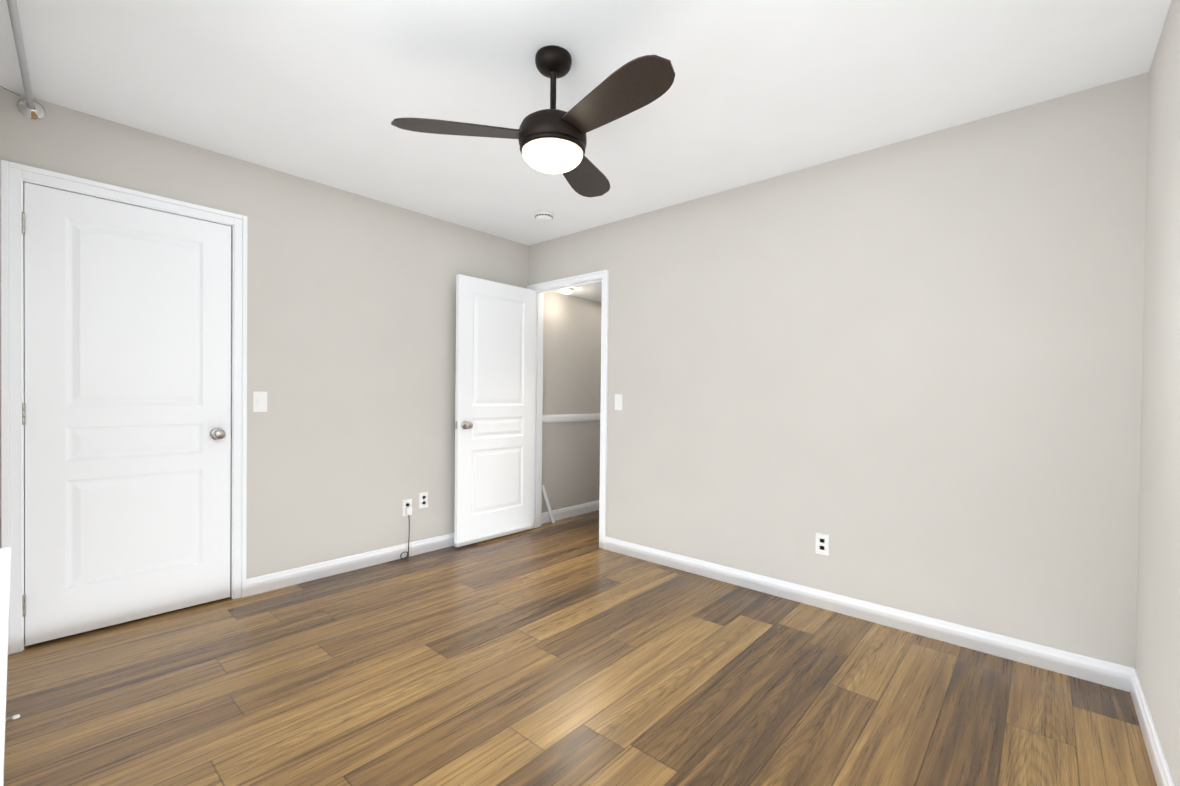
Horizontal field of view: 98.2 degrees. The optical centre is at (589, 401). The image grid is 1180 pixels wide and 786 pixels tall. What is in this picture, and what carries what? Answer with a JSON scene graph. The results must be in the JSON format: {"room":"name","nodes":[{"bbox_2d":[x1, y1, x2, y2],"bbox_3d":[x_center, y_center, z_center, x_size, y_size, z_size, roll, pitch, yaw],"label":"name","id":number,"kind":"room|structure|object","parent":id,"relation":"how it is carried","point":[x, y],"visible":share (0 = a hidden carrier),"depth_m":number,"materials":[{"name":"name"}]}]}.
{"room":"empty bedroom","nodes":[
{"label":"empty bedroom","id":0,"kind":"room"},
{"bbox_2d":[0,88,601,578],"bbox_3d":[-1.103,-0.122,3.847,0.115,2.420,4.638,1,1,42],"label":"wall","id":1,"kind":"structure","parent":0,"point":[350,356],"depth_m":3.24,"materials":[{"name":"beige paint"}]},
{"bbox_2d":[0,160,247,654],"bbox_3d":[-2.252,0.033,2.549,0.134,2.113,0.896,1,1,42],"label":"trim","id":2,"kind":"structure","parent":1,"relation":"attached to","point":[14,177],"depth_m":2.23,"materials":[{"name":"white wood"}]},
{"bbox_2d":[22,182,230,645],"bbox_3d":[-2.236,0.061,2.526,0.177,2.030,0.768,1,1,42],"label":"closet door","id":3,"kind":"structure","parent":1,"relation":"in","point":[126,413],"depth_m":2.47,"materials":[{"name":"white wood"}]},
{"bbox_2d":[253,392,266,411],"bbox_3d":[-1.868,0.003,2.898,0.010,0.115,0.070,1,1,42],"label":"light switch","id":4,"kind":"object","parent":1,"relation":"attached to","point":[259,401],"visible":1,"depth_m":2.89,"materials":[{"name":"white plastic"}]},
{"bbox_2d":[246,533,453,596],"bbox_3d":[-1.234,1.042,3.630,0.014,0.094,2.070,1,1,42],"label":"baseboard","id":5,"kind":"structure","parent":1,"relation":"attached to","point":[264,583],"depth_m":3.24,"materials":[{"name":"white wood"}]},
{"bbox_2d":[388,499,411,562],"bbox_3d":[-1.302,0.887,3.518,0.057,0.400,0.194,1,1,42],"label":"electrical outlet","id":6,"kind":"object","parent":1,"relation":"attached to","point":[407,507],"visible":1,"depth_m":3.56,"materials":[{"name":"white plastic"}]},
{"bbox_2d":[419,491,427,508],"bbox_3d":[-1.194,0.710,3.672,0.008,0.115,0.070,1,1,42],"label":"electrical outlet","id":7,"kind":"object","parent":1,"relation":"attached to","point":[423,499],"visible":1,"depth_m":3.67,"materials":[{"name":"white plastic"}]},
{"bbox_2d":[542,485,554,522],"bbox_3d":[-0.373,0.915,4.541,0.146,0.355,0.022,0,1,-25],"label":"trim","id":8,"kind":"structure","parent":1,"relation":"attached to","point":[548,504],"depth_m":4.54,"materials":[{"name":"white wood"}]},
{"bbox_2d":[541,500,598,523],"bbox_3d":[0.397,1.048,4.591,1.170,0.094,1.305,1,1,42],"label":"baseboard","id":9,"kind":"structure","parent":1,"relation":"attached to","point":[571,511],"depth_m":4.81,"materials":[{"name":"white wood"}]},
{"bbox_2d":[542,413,599,422],"bbox_3d":[-0.023,0.156,4.963,0.020,0.070,1.305,1,1,42],"label":"trim","id":10,"kind":"structure","parent":1,"relation":"attached to","point":[569,418],"depth_m":4.77,"materials":[{"name":"white wood"}]},
{"bbox_2d":[553,283,601,301],"bbox_3d":[0.550,-1.019,4.651,1.485,0.080,1.605,1,1,42],"label":"ceiling","id":11,"kind":"structure","parent":0,"point":[592,292],"depth_m":4.63,"materials":[{"name":"white paint"}]},
{"bbox_2d":[560,288,573,295],"bbox_3d":[-0.206,-0.956,4.485,0.128,0.059,0.128,1,1,42],"label":"recessed light","id":12,"kind":"object","parent":11,"relation":"in","point":[567,291],"visible":0.92,"depth_m":4.45,"materials":[{"name":"white"}]},
{"bbox_2d":[4,510,1156,785],"bbox_3d":[0.019,1.141,2.849,4.886,0.060,5.008,1,1,42],"label":"floor","id":13,"kind":"structure","parent":0,"point":[566,652],"depth_m":1.96,"materials":[{"name":"brown wood"}]},
{"bbox_2d":[0,0,1170,245],"bbox_3d":[-0.489,-1.348,2.222,4.886,0.080,3.403,1,1,42],"label":"ceiling","id":14,"kind":"structure","parent":0,"point":[326,92],"depth_m":2.06,"materials":[{"name":"white paint"}]},
{"bbox_2d":[7,0,45,119],"bbox_3d":[-1.981,-1.270,1.778,1.299,0.097,0.086,1,1,45],"label":"pipe","id":15,"kind":"object","parent":14,"relation":"attached to","point":[29,107],"visible":1,"depth_m":1.97,"materials":[{"name":"grey metal"}]},
{"bbox_2d":[391,45,674,196],"bbox_3d":[-0.045,-1.089,1.903,0.970,0.421,1.008,1,1,42],"label":"fan","id":16,"kind":"object","parent":14,"relation":"hanging from","point":[552,139],"visible":1,"depth_m":1.83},
{"bbox_2d":[534,211,552,221],"bbox_3d":[-0.326,-1.299,3.613,0.134,0.046,0.134,1,1,42],"label":"smoke detector","id":17,"kind":"object","parent":14,"relation":"attached to","point":[543,216],"visible":1,"depth_m":3.57,"materials":[{"name":"white plastic"}]},
{"bbox_2d":[528,72,1148,667],"bbox_3d":[0.889,-0.094,3.199,3.721,2.420,0.115,1,1,42],"label":"wall","id":18,"kind":"structure","parent":0,"point":[906,374],"depth_m":2.51,"materials":[{"name":"beige paint"}]},
{"bbox_2d":[454,274,535,546],"bbox_3d":[-0.727,0.072,4.048,0.177,2.006,0.768,1,1,42],"label":"hall door","id":19,"kind":"structure","parent":18,"relation":"in","point":[495,405],"depth_m":4.00,"materials":[{"name":"white wood"}]},
{"bbox_2d":[527,269,608,548],"bbox_3d":[-0.171,0.057,4.133,0.893,2.075,0.134,1,1,42],"label":"trim","id":20,"kind":"structure","parent":18,"relation":"attached to","point":[541,289],"depth_m":4.03,"materials":[{"name":"white wood"}]},
{"bbox_2d":[615,394,622,409],"bbox_3d":[0.206,0.007,3.724,0.070,0.115,0.010,1,1,42],"label":"light switch","id":21,"kind":"object","parent":18,"relation":"attached to","point":[618,401],"visible":1,"depth_m":3.72,"materials":[{"name":"white plastic"}]},
{"bbox_2d":[816,532,828,555],"bbox_3d":[1.264,0.778,2.783,0.070,0.115,0.008,1,1,42],"label":"electrical outlet","id":22,"kind":"object","parent":18,"relation":"attached to","point":[822,543],"visible":1,"depth_m":2.78,"materials":[{"name":"white plastic"}]},
{"bbox_2d":[605,536,1121,689],"bbox_3d":[1.114,1.075,2.914,2.679,0.094,0.014,1,1,42],"label":"baseboard","id":23,"kind":"structure","parent":18,"relation":"attached to","point":[1109,674],"depth_m":2.53,"materials":[{"name":"white wood"}]},
{"bbox_2d":[1135,0,1179,785],"bbox_3d":[1.202,-0.064,0.841,0.115,2.420,3.218,1,1,42],"label":"wall","id":24,"kind":"structure","parent":0,"point":[1157,666],"depth_m":1.64,"materials":[{"name":"beige paint"}]},
{"bbox_2d":[1122,665,1174,785],"bbox_3d":[1.151,1.098,0.909,0.014,0.094,2.958,1,1,42],"label":"baseboard","id":25,"kind":"structure","parent":24,"relation":"attached to","point":[1130,680],"depth_m":1.69,"materials":[{"name":"white wood"}]},
{"bbox_3d":[-1.473,-0.096,1.147,4.516,2.420,0.115,1,1,42],"label":"wall","id":26,"kind":"structure","parent":0,"visible":0},
{"bbox_2d":[0,547,10,785],"bbox_3d":[-0.824,-0.266,0.599,1.590,1.413,0.184,1,1,42],"label":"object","id":27,"kind":"structure","parent":26,"relation":"in","point":[5,562],"depth_m":0.76,"materials":[{"name":"white wood"}]},
{"bbox_2d":[6,714,19,720],"bbox_3d":[-1.920,1.048,1.684,0.022,0.022,0.059,1,1,42],"label":"door stop","id":28,"kind":"object","parent":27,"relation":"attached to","point":[14,717],"visible":0.58,"depth_m":1.69,"materials":[{"name":"grey metal"}]}
]}

